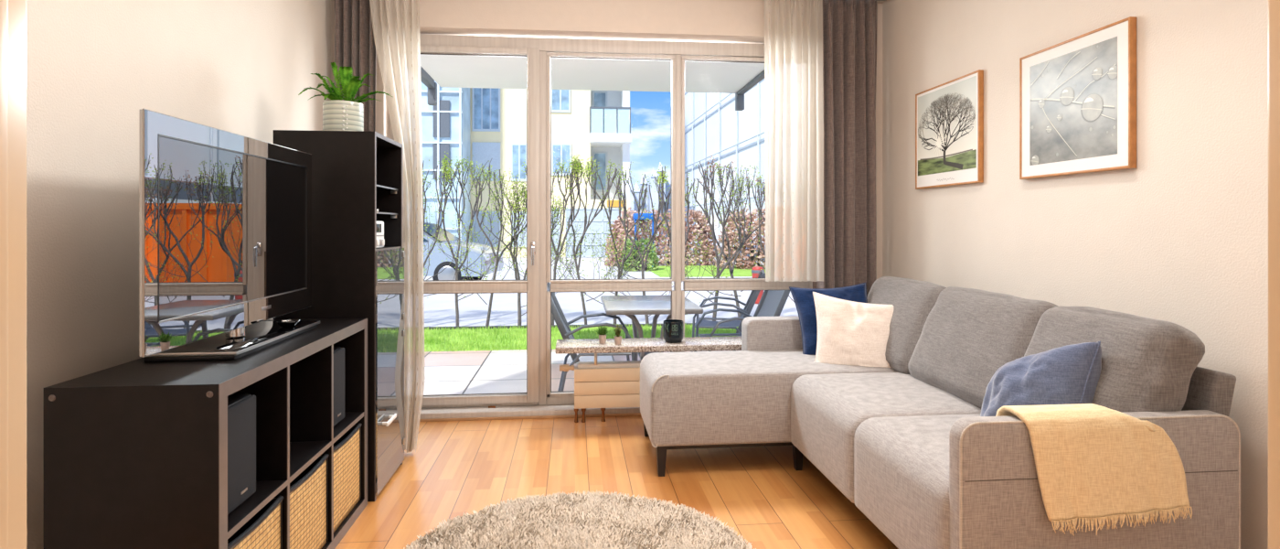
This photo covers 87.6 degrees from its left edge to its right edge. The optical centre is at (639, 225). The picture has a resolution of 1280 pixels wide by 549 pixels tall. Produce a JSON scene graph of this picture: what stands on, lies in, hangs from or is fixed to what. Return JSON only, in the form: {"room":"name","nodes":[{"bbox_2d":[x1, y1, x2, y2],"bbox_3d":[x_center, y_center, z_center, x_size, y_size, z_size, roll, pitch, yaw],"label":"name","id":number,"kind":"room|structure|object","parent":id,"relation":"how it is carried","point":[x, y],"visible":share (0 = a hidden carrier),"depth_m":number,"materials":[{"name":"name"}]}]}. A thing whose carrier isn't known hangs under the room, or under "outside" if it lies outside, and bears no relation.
{"room":"living room","nodes":[
{"label":"living room","id":0,"kind":"room"},
{"bbox_2d":[26,0,330,548],"bbox_3d":[-1.716,-0.130,2.272,0.150,2.560,3.860,0,0,-6],"label":"wall","id":1,"kind":"structure","parent":0,"point":[240,67],"depth_m":2.03,"materials":[{"name":"paint"}]},
{"bbox_2d":[330,0,882,278],"bbox_3d":[-0.148,-0.130,4.206,3.350,2.560,0.300,0,0,-6],"label":"wall","id":2,"kind":"structure","parent":0,"point":[724,21],"depth_m":4.07,"materials":[{"name":"paint"}]},
{"bbox_2d":[420,404,639,418],"bbox_3d":[-0.163,1.127,4.138,2.714,0.046,0.192,0,0,-6],"label":"trim","id":3,"kind":"structure","parent":2,"relation":"attached to","point":[553,409],"depth_m":4.01,"materials":[{"name":"paint"}]},
{"bbox_2d":[419,412,640,421],"bbox_3d":[-0.152,1.142,4.036,2.714,0.016,0.011,0,0,-6],"label":"baseboard","id":4,"kind":"structure","parent":2,"relation":"attached to","point":[631,413],"depth_m":3.98,"materials":[{"name":"brown wood"}]},
{"bbox_2d":[388,33,812,407],"bbox_3d":[-0.168,-0.029,4.188,2.714,2.265,0.081,0,0,-6],"label":"window","id":5,"kind":"structure","parent":2,"relation":"in","point":[678,52],"depth_m":4.15,"materials":[{"name":"paint"}]},
{"bbox_2d":[393,45,539,407],"bbox_3d":[-1.049,0.011,4.046,0.868,2.197,0.137,0,0,-6],"label":"door","id":6,"kind":"structure","parent":5,"relation":"attached to","point":[530,285],"depth_m":4.08,"materials":[{"name":"paint"}]},
{"bbox_2d":[555,336,741,353],"bbox_3d":[0.521,0.705,4.013,2.035,0.034,0.285,0,0,-6],"label":"stone ledge","id":7,"kind":"object","parent":2,"relation":"attached to","point":[696,343],"visible":0.56,"depth_m":3.87,"materials":[{"name":"stone"}]},
{"bbox_2d":[597,324,607,342],"bbox_3d":[-0.223,0.633,3.930,0.079,0.109,0.079,0,0,-6],"label":"potted plant","id":8,"kind":"object","parent":7,"relation":"on","point":[602,331],"visible":1,"depth_m":3.91,"materials":[{"name":"plant"}]},
{"bbox_2d":[614,323,622,344],"bbox_3d":[-0.133,0.629,3.880,0.058,0.117,0.051,0,0,15],"label":"potted plant","id":9,"kind":"object","parent":7,"relation":"on","point":[617,338],"visible":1,"depth_m":3.87,"materials":[{"name":"concrete"}]},
{"bbox_2d":[662,319,683,342],"bbox_3d":[0.199,0.625,3.968,0.120,0.125,0.122,0,0,-6],"label":"candle jar","id":10,"kind":"object","parent":7,"relation":"on","point":[673,329],"visible":1,"depth_m":3.92,"materials":[{"name":"black glass"}]},
{"bbox_2d":[664,323,682,334],"bbox_3d":[0.203,0.606,3.925,0.110,0.064,0.035,0,0,-6],"label":"print","id":11,"kind":"object","parent":10,"relation":"attached to","point":[669,328],"depth_m":3.91},
{"bbox_2d":[335,415,898,548],"bbox_3d":[0.099,1.220,1.547,3.700,0.140,5.660,0,0,-6],"label":"floor","id":12,"kind":"structure","parent":0,"point":[456,467],"depth_m":3.00,"materials":[{"name":"brown wood"}]},
{"bbox_2d":[43,318,367,548],"bbox_3d":[-1.263,0.765,2.161,0.391,0.770,1.161,0,0,-6],"label":"shelf unit","id":13,"kind":"object","parent":12,"relation":"on","point":[135,452],"visible":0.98,"depth_m":1.60,"materials":[{"name":"black wood"}]},
{"bbox_2d":[138,108,319,361],"bbox_3d":[-1.294,0.047,2.142,0.258,0.666,1.047,0,0,-6],"label":"television","id":14,"kind":"object","parent":13,"relation":"on","point":[226,217],"visible":1,"depth_m":1.97,"materials":[{"name":"plastic"}]},
{"bbox_2d":[276,319,301,327],"bbox_3d":[-1.237,0.341,2.350,0.080,0.027,0.080,0,0,-6],"label":"dish","id":15,"kind":"object","parent":14,"relation":"on","point":[288,323],"visible":1,"depth_m":2.33,"materials":[{"name":"ceramic"}]},
{"bbox_2d":[227,393,255,513],"bbox_3d":[-1.166,0.612,1.765,0.206,0.290,0.202,0,0,-6],"label":"loudspeaker","id":16,"kind":"object","parent":13,"relation":"on","point":[241,407],"visible":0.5,"depth_m":1.79,"materials":[{"name":"black plastic"}]},
{"bbox_2d":[227,494,283,548],"bbox_3d":[-1.216,0.955,1.799,0.353,0.315,0.334,0,0,-6],"label":"storage basket","id":17,"kind":"object","parent":13,"relation":"on","point":[264,529],"visible":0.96,"depth_m":1.90,"materials":[{"name":"beige wicker"}]},
{"bbox_2d":[289,453,329,548],"bbox_3d":[-1.252,0.955,2.164,0.353,0.315,0.334,0,0,-6],"label":"storage basket","id":18,"kind":"object","parent":13,"relation":"on","point":[308,490],"visible":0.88,"depth_m":2.20,"materials":[{"name":"beige wicker"}]},
{"bbox_2d":[333,346,344,426],"bbox_3d":[-1.237,0.612,2.493,0.206,0.290,0.195,0,0,-6],"label":"loudspeaker","id":19,"kind":"object","parent":13,"relation":"on","point":[338,351],"visible":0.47,"depth_m":2.53,"materials":[{"name":"black plastic"}]},
{"bbox_2d":[333,422,362,532],"bbox_3d":[-1.288,0.955,2.528,0.353,0.315,0.334,0,0,-6],"label":"storage basket","id":20,"kind":"object","parent":13,"relation":"on","point":[347,448],"visible":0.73,"depth_m":2.55,"materials":[{"name":"beige wicker"}]},
{"bbox_2d":[273,129,405,501],"bbox_3d":[-1.313,0.378,2.996,0.445,1.545,0.450,0,0,-6],"label":"bookcase","id":21,"kind":"object","parent":12,"relation":"on","point":[356,174],"visible":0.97,"depth_m":2.79,"materials":[{"name":"black wood"}]},
{"bbox_2d":[322,100,363,130],"bbox_3d":[-1.317,-0.469,2.965,0.166,0.148,0.166,0,0,-6],"label":"pot","id":22,"kind":"object","parent":21,"relation":"on","point":[337,115],"depth_m":2.89,"materials":[{"name":"white ceramic"}]},
{"bbox_2d":[298,62,392,130],"bbox_3d":[-1.308,-0.555,2.957,0.401,0.321,0.228,0,0,-6],"label":"potted fern","id":23,"kind":"object","parent":21,"relation":"on","point":[347,114],"visible":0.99,"depth_m":2.92,"materials":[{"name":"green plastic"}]},
{"bbox_2d":[376,220,384,247],"bbox_3d":[-1.199,0.037,2.892,0.142,0.118,0.178,0,0,-6],"label":"radio","id":24,"kind":"object","parent":21,"relation":"on","point":[380,241],"visible":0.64,"depth_m":2.92,"materials":[{"name":"white plastic"}]},
{"bbox_2d":[403,490,756,548],"bbox_3d":[-0.215,1.130,2.189,1.265,0.038,1.262,0,0,41],"label":"round rug","id":25,"kind":"object","parent":12,"relation":"on","point":[590,519],"visible":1,"depth_m":2.49,"materials":[{"name":"beige carpet"}]},
{"bbox_2d":[559,350,733,422],"bbox_3d":[0.427,0.935,3.996,1.805,0.430,0.100,0,0,-6],"label":"radiator","id":26,"kind":"object","parent":12,"relation":"on","point":[602,385],"visible":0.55,"depth_m":3.89,"materials":[{"name":"white metal"}]},
{"bbox_2d":[577,360,640,368],"bbox_3d":[0.479,0.819,4.006,1.700,0.027,0.080,0,0,-6],"label":"grille","id":27,"kind":"object","parent":26,"relation":"attached to","point":[626,364],"depth_m":3.91,"materials":[{"name":"beige wood"}]},
{"bbox_2d":[640,276,1240,548],"bbox_3d":[0.841,0.710,2.778,1.527,0.880,2.036,0,0,-6],"label":"sofa","id":28,"kind":"object","parent":12,"relation":"on","point":[908,442],"visible":0.76,"depth_m":2.28,"materials":[{"name":"grey fabric"}]},
{"bbox_2d":[789,282,867,354],"bbox_3d":[1.044,0.492,3.571,0.433,0.369,0.248,0,0,-6],"label":"throw pillow","id":29,"kind":"object","parent":28,"relation":"on","point":[804,300],"visible":0.48,"depth_m":3.57,"materials":[{"name":"blue fabric"}]},
{"bbox_2d":[812,291,893,367],"bbox_3d":[1.075,0.508,3.312,0.431,0.339,0.193,0,0,18],"label":"throw pillow","id":30,"kind":"object","parent":28,"relation":"on","point":[848,332],"visible":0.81,"depth_m":3.28,"materials":[{"name":"white fabric"}]},
{"bbox_2d":[790,372,981,502],"bbox_3d":[1.126,0.842,2.796,0.810,0.336,0.692,0,0,-6],"label":"seat cushion","id":31,"kind":"object","parent":28,"relation":"on","point":[827,409],"depth_m":2.67,"materials":[{"name":"grey fabric"}]},
{"bbox_2d":[866,276,946,373],"bbox_3d":[1.318,0.493,3.375,0.326,0.445,0.692,0,0,-6],"label":"cushion","id":32,"kind":"object","parent":28,"relation":"on","point":[912,301],"depth_m":3.16,"materials":[{"name":"grey fabric"}]},
{"bbox_2d":[853,413,980,548],"bbox_3d":[1.191,0.843,2.147,0.807,0.334,0.608,0,0,-6],"label":"seat cushion","id":33,"kind":"object","parent":28,"relation":"on","point":[903,477],"depth_m":2.10,"materials":[{"name":"grey fabric"}]},
{"bbox_2d":[907,286,1058,407],"bbox_3d":[1.385,0.494,2.710,0.326,0.450,0.726,0,0,-6],"label":"cushion","id":34,"kind":"object","parent":28,"relation":"on","point":[959,337],"depth_m":2.64,"materials":[{"name":"grey fabric"}]},
{"bbox_2d":[980,340,1101,415],"bbox_3d":[1.248,0.510,2.101,0.276,0.335,0.315,0,0,-30],"label":"throw pillow","id":35,"kind":"object","parent":28,"relation":"on","point":[1068,374],"visible":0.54,"depth_m":2.00,"materials":[{"name":"blue fabric"}]},
{"bbox_2d":[995,403,1192,535],"bbox_3d":[1.227,0.650,1.885,0.462,0.315,0.288,0,0,-6],"label":"throw blanket","id":36,"kind":"object","parent":28,"relation":"on","point":[1093,462],"visible":0.84,"depth_m":1.77,"materials":[{"name":"beige fabric"}]},
{"bbox_2d":[1024,306,1205,412],"bbox_3d":[1.448,0.496,2.131,0.319,0.452,0.546,0,0,-6],"label":"cushion","id":37,"kind":"object","parent":28,"relation":"on","point":[1149,365],"depth_m":1.93,"materials":[{"name":"grey fabric"}]},
{"bbox_2d":[882,0,1268,548],"bbox_3d":[1.767,-0.130,2.616,0.150,2.560,3.860,0,0,-6],"label":"wall","id":38,"kind":"structure","parent":0,"point":[1179,237],"depth_m":2.32,"materials":[{"name":"paint"}]},
{"bbox_2d":[915,69,983,189],"bbox_3d":[1.593,-0.474,3.468,0.025,0.535,0.594,0,0,-6],"label":"framed picture","id":39,"kind":"object","parent":38,"relation":"attached to","point":[949,115],"visible":1,"depth_m":3.42,"materials":[{"name":"white paper"}]},
{"bbox_2d":[1019,16,1136,179],"bbox_3d":[1.679,-0.463,2.596,0.025,0.523,0.576,0,0,-6],"label":"framed picture","id":40,"kind":"object","parent":38,"relation":"attached to","point":[1078,94],"visible":1,"depth_m":2.54,"materials":[{"name":"grey paper"}]},
{"bbox_3d":[0.220,-0.130,0.469,3.350,2.560,0.110,0,0,-6],"label":"wall","id":41,"kind":"structure","parent":0,"visible":0},
{"bbox_2d":[0,0,1279,548],"bbox_3d":[0.056,0.090,0.449,1.120,2.120,0.142,0,0,-6],"label":"trim","id":42,"kind":"structure","parent":41,"relation":"attached to","point":[13,13],"depth_m":0.46,"materials":[{"name":"paint"}]},
{"bbox_3d":[-0.122,-1.399,3.932,3.310,0.022,0.080,0,0,-6],"label":"rail","id":43,"kind":"object","parent":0,"visible":0},
{"bbox_2d":[334,0,376,131],"bbox_3d":[-1.617,-0.135,3.807,0.239,2.510,0.097,0,0,-6],"label":"drape","id":44,"kind":"object","parent":43,"relation":"hanging from","point":[355,48],"visible":0.19,"depth_m":3.80,"materials":[{"name":"brown fabric"}]},
{"bbox_2d":[369,0,425,452],"bbox_3d":[-1.248,-0.128,3.593,0.242,2.525,0.585,0,0,-40],"label":"sheer curtain","id":45,"kind":"object","parent":43,"relation":"hanging from","point":[395,23],"visible":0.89,"depth_m":3.67,"materials":[{"name":"white fabric"}]},
{"bbox_2d":[763,0,823,281],"bbox_3d":[0.922,-0.528,3.995,0.368,1.723,0.060,0,0,-6],"label":"sheer curtain","id":46,"kind":"object","parent":43,"relation":"hanging from","point":[794,79],"visible":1,"depth_m":4.00,"materials":[{"name":"white fabric"}]},
{"bbox_2d":[812,0,877,296],"bbox_3d":[1.268,-0.135,4.083,0.416,2.510,0.105,0,0,-6],"label":"drape","id":47,"kind":"object","parent":43,"relation":"hanging from","point":[849,26],"visible":0.62,"depth_m":4.07,"materials":[{"name":"brown fabric"}]},
{"label":"outside","id":48,"kind":"structure","parent":0,"visible":0},
{"bbox_2d":[420,53,764,110],"bbox_3d":[-0.381,-1.260,5.288,2.890,0.340,1.800,0,0,-6],"label":"balcony","id":49,"kind":"object","parent":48,"point":[447,70],"visible":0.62,"depth_m":5.51,"materials":[{"name":"paint"}]},
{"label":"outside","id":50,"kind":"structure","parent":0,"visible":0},
{"bbox_2d":[424,322,738,351],"bbox_3d":[-0.274,1.353,7.871,19.000,0.095,1.520,0,0,-6],"label":"lawn","id":51,"kind":"structure","parent":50,"point":[428,332],"depth_m":7.84,"materials":[{"name":"plant"}]},
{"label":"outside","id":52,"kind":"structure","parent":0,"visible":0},
{"bbox_2d":[423,349,732,394],"bbox_3d":[0.433,1.350,5.801,12.000,0.100,2.740,0,0,-6],"label":"patio","id":53,"kind":"structure","parent":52,"point":[464,371],"depth_m":5.95,"materials":[{"name":"grey concrete"}]},
{"bbox_2d":[547,282,634,391],"bbox_3d":[-0.364,0.855,4.838,0.676,0.894,0.542,0,0,-6],"label":"garden chair","id":54,"kind":"object","parent":53,"relation":"on","point":[558,314],"visible":0.4,"depth_m":4.59,"materials":[{"name":"paint"}]},
{"bbox_2d":[600,295,703,360],"bbox_3d":[0.059,0.932,5.000,0.670,0.733,0.900,0,0,-6],"label":"garden table","id":55,"kind":"object","parent":53,"relation":"on","point":[629,305],"visible":0.52,"depth_m":4.77,"materials":[{"name":"paint"}]},
{"bbox_2d":[692,269,765,337],"bbox_3d":[0.796,0.855,6.051,0.676,0.894,0.542,0,0,9],"label":"garden chair","id":56,"kind":"object","parent":53,"relation":"on","point":[706,323],"visible":0.58,"depth_m":5.89,"materials":[{"name":"paint"}]},
{"bbox_2d":[695,289,789,351],"bbox_3d":[0.775,0.855,5.151,0.676,0.894,0.542,0,0,-6],"label":"garden chair","id":57,"kind":"object","parent":53,"relation":"on","point":[772,303],"visible":0.26,"depth_m":5.25,"materials":[{"name":"paint"}]},
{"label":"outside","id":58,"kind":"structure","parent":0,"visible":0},
{"bbox_2d":[423,234,798,326],"bbox_3d":[-4.844,1.365,49.112,120.000,0.110,81.300,0,0,-6],"label":"street","id":59,"kind":"structure","parent":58,"point":[439,308],"depth_m":11.59,"materials":[{"name":"grey asphalt"}]},
{"bbox_2d":[423,209,432,273],"bbox_3d":[-3.206,0.281,8.567,1.090,2.065,0.553,0,0,-17],"label":"tree","id":60,"kind":"object","parent":59,"relation":"on","point":[425,209],"visible":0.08,"depth_m":8.57,"materials":[{"name":"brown plant"}]},
{"bbox_2d":[422,169,445,277],"bbox_3d":[-3.141,0.204,8.600,1.534,2.214,0.506,0,0,-11],"label":"tree","id":61,"kind":"object","parent":59,"relation":"on","point":[422,169],"visible":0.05,"depth_m":8.62,"materials":[{"name":"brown plant"}]},
{"bbox_2d":[420,80,469,241],"bbox_3d":[-8.517,-5.775,26.180,3.344,14.150,2.020,0,0,-6],"label":"building","id":62,"kind":"structure","parent":59,"relation":"on","point":[445,125],"depth_m":25.34,"materials":[{"name":"blue glass"}]},
{"bbox_2d":[422,159,483,296],"bbox_3d":[-2.806,0.215,8.540,1.600,2.191,0.399,0,0,-6],"label":"tree","id":63,"kind":"object","parent":59,"relation":"on","point":[444,169],"visible":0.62,"depth_m":8.59,"materials":[{"name":"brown plant"}]},
{"bbox_2d":[423,221,503,279],"bbox_3d":[-5.160,0.560,14.162,4.200,1.480,1.784,0,0,1],"label":"car","id":64,"kind":"object","parent":59,"relation":"on","point":[437,265],"visible":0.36,"depth_m":13.29,"materials":[{"name":"silver metal"}]},
{"bbox_2d":[431,151,517,326],"bbox_3d":[-2.147,0.165,8.694,1.222,2.293,0.415,0,0,10],"label":"tree","id":65,"kind":"object","parent":59,"relation":"on","point":[443,160],"visible":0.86,"depth_m":8.75,"materials":[{"name":"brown plant"}]},
{"bbox_2d":[427,165,553,325],"bbox_3d":[-1.926,0.256,8.624,1.577,2.116,0.543,0,0,-25],"label":"tree","id":66,"kind":"object","parent":59,"relation":"on","point":[482,168],"visible":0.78,"depth_m":8.62,"materials":[{"name":"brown plant"}]},
{"bbox_2d":[479,168,583,325],"bbox_3d":[-1.417,0.284,8.761,1.367,2.056,0.569,0,0,-14],"label":"tree","id":67,"kind":"object","parent":59,"relation":"on","point":[516,211],"visible":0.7,"depth_m":8.65,"materials":[{"name":"green plant"}]},
{"bbox_2d":[492,155,597,324],"bbox_3d":[-1.213,0.203,8.582,1.354,2.218,0.553,0,0,-6],"label":"tree","id":68,"kind":"object","parent":59,"relation":"on","point":[578,166],"visible":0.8,"depth_m":8.57,"materials":[{"name":"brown plant"}]},
{"bbox_2d":[469,87,631,256],"bbox_3d":[-4.274,-5.272,31.935,6.955,13.157,9.600,0,0,-6],"label":"apartment building","id":69,"kind":"structure","parent":59,"relation":"on","point":[596,124],"depth_m":27.67,"materials":[{"name":"white concrete"}]},
{"bbox_2d":[551,153,638,324],"bbox_3d":[-0.646,0.189,8.607,1.215,2.248,0.544,0,0,-6],"label":"tree","id":70,"kind":"object","parent":59,"relation":"on","point":[595,171],"visible":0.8,"depth_m":8.66,"materials":[{"name":"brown plant"}]},
{"bbox_2d":[551,158,671,323],"bbox_3d":[-0.360,0.228,8.610,1.791,2.166,0.589,0,0,-6],"label":"tree","id":71,"kind":"object","parent":59,"relation":"on","point":[639,206],"visible":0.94,"depth_m":8.71,"materials":[{"name":"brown plant"}]},
{"bbox_2d":[619,237,660,271],"bbox_3d":[-0.008,0.831,19.499,1.182,1.044,0.890,0,0,-6],"label":"shrub","id":72,"kind":"object","parent":59,"relation":"on","point":[652,255],"visible":0.59,"depth_m":19.30,"materials":[{"name":"green plant"}]},
{"bbox_2d":[632,213,654,266],"bbox_3d":[0.116,0.448,21.415,0.640,1.704,0.600,0,0,-6],"label":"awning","id":73,"kind":"object","parent":59,"relation":"on","point":[634,215],"visible":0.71,"depth_m":21.14,"materials":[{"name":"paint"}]},
{"bbox_2d":[585,166,706,323],"bbox_3d":[0.088,0.258,8.800,1.638,2.108,0.687,0,0,-6],"label":"tree","id":74,"kind":"object","parent":59,"relation":"on","point":[656,227],"visible":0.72,"depth_m":8.87,"materials":[{"name":"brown plant"}]},
{"bbox_2d":[604,207,717,266],"bbox_3d":[0.727,0.356,22.178,3.844,2.050,1.355,0,0,-6],"label":"hedge","id":75,"kind":"object","parent":59,"relation":"on","point":[698,215],"visible":0.52,"depth_m":21.91,"materials":[{"name":"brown plant"}]},
{"bbox_2d":[629,162,695,238],"bbox_3d":[1.947,-2.459,64.452,7.036,7.519,4.100,0,0,-6],"label":"houses","id":76,"kind":"structure","parent":59,"relation":"on","point":[655,195],"depth_m":63.49},
{"bbox_2d":[654,164,734,314],"bbox_3d":[0.716,0.261,8.900,1.068,2.102,0.542,0,0,-6],"label":"tree","id":77,"kind":"object","parent":59,"relation":"on","point":[663,204],"visible":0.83,"depth_m":8.79,"materials":[{"name":"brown plant"}]},
{"bbox_2d":[650,160,759,320],"bbox_3d":[0.833,0.227,8.824,1.432,2.173,0.608,0,0,-6],"label":"tree","id":78,"kind":"object","parent":59,"relation":"on","point":[739,194],"visible":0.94,"depth_m":8.78,"materials":[{"name":"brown plant"}]},
{"bbox_2d":[647,265,765,277],"bbox_3d":[6.171,1.305,19.952,11.800,0.030,4.500,0,0,-6],"label":"verge","id":79,"kind":"structure","parent":59,"relation":"on","point":[662,272],"depth_m":19.02,"materials":[{"name":"plant"}]},
{"bbox_2d":[714,207,765,268],"bbox_3d":[4.017,0.392,20.504,3.502,1.984,1.344,0,0,-6],"label":"hedge","id":80,"kind":"object","parent":79,"relation":"on","point":[749,261],"visible":0.25,"depth_m":20.10,"materials":[{"name":"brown plant"}]},
{"bbox_2d":[659,155,765,317],"bbox_3d":[1.228,0.172,8.941,1.967,2.284,0.594,0,0,-6],"label":"tree","id":81,"kind":"object","parent":59,"relation":"on","point":[712,165],"visible":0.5,"depth_m":9.02,"materials":[{"name":"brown plant"}]},
{"bbox_2d":[684,78,765,262],"bbox_3d":[6.512,-4.775,24.607,6.130,12.150,20.562,0,0,-8],"label":"glass building","id":82,"kind":"structure","parent":59,"relation":"on","point":[713,127],"depth_m":26.43,"materials":[{"name":"glass"}]},
{"bbox_2d":[746,174,765,269],"bbox_3d":[2.086,0.286,8.973,1.409,2.055,0.428,0,0,-6],"label":"tree","id":83,"kind":"object","parent":59,"relation":"on","point":[757,184],"visible":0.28,"depth_m":8.93,"materials":[{"name":"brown plant"}]},
{"bbox_2d":[751,266,764,303],"bbox_3d":[1.988,0.990,11.249,0.212,0.620,0.212,0,0,-6],"label":"litter bin","id":84,"kind":"object","parent":59,"relation":"on","point":[755,270],"visible":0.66,"depth_m":11.17,"materials":[{"name":"red paint"}]},
{"bbox_2d":[757,179,794,301],"bbox_3d":[2.245,0.336,9.114,1.324,1.954,0.617,0,0,-6],"label":"tree","id":85,"kind":"object","parent":59,"relation":"on","point":[764,179],"visible":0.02,"depth_m":9.13,"materials":[{"name":"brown plant"}]},
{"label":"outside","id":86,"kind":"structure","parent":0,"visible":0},
{"bbox_2d":[425,322,695,329],"bbox_3d":[-0.352,1.340,8.667,19.000,0.120,0.080,0,0,-6],"label":"curb","id":87,"kind":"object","parent":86,"point":[626,325],"depth_m":8.52,"materials":[{"name":"grey concrete"}]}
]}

